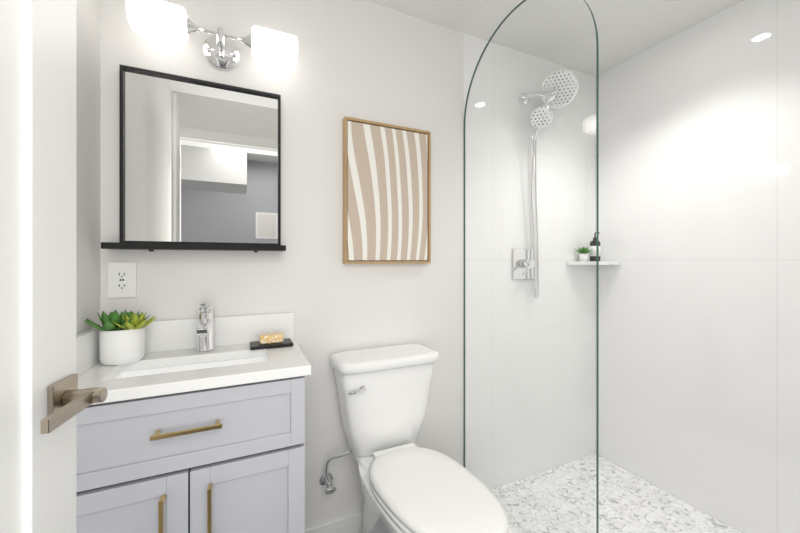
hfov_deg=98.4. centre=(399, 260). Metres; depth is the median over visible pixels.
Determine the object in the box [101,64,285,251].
mirror
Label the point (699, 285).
tiled wall
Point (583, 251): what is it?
potted plant
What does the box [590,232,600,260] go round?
shampoo bottle
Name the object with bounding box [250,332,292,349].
tray
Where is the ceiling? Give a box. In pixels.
[365,0,742,76]
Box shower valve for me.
[512,249,535,278]
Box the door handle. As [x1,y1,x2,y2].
[40,374,107,433]
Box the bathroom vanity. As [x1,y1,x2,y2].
[76,304,310,532]
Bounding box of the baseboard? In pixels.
[305,511,362,532]
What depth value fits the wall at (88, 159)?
1.04 m
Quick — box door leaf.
[0,0,75,532]
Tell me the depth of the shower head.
1.82 m
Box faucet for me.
[196,304,214,351]
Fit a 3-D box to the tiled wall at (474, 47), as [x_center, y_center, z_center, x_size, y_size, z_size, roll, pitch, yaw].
[0.793,0.030,2.005,1.084,2.340,0.100,0,0,-25]
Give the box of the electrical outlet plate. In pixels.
[108,262,136,297]
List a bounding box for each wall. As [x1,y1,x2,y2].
[76,0,100,334]
[101,0,463,528]
[464,33,595,489]
[599,0,799,532]
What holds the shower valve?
attached to the tiled wall at (474, 47)
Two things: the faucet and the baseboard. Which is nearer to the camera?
the faucet
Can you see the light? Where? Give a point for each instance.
(172, 22)
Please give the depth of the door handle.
0.58 m
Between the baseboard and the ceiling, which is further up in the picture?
the ceiling
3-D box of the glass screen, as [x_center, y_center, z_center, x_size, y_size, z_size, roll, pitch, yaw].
[0.471,0.084,1.406,0.010,2.224,0.711,0,0,-25]
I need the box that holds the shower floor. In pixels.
[491,453,740,532]
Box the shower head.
[519,69,578,297]
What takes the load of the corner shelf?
attached to the tiled wall at (474, 47)
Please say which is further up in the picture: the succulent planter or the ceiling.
the ceiling
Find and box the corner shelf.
[567,261,619,264]
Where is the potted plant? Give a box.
[575,247,591,260]
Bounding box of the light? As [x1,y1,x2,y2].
[126,0,297,69]
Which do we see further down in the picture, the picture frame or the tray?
the tray
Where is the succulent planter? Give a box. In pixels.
[84,310,156,365]
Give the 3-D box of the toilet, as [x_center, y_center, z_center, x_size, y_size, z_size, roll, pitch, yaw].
[0.033,0.791,1.186,0.467,0.818,0.748,0,0,-25]
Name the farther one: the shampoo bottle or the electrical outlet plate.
the shampoo bottle
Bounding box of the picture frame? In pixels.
[343,116,430,263]
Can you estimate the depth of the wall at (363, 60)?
1.44 m
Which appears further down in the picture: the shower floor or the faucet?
the shower floor
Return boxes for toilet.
[319,344,512,532]
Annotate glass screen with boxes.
[464,0,598,532]
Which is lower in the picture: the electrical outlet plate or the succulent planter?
the succulent planter
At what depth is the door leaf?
0.54 m
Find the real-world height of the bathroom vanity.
1.057 m

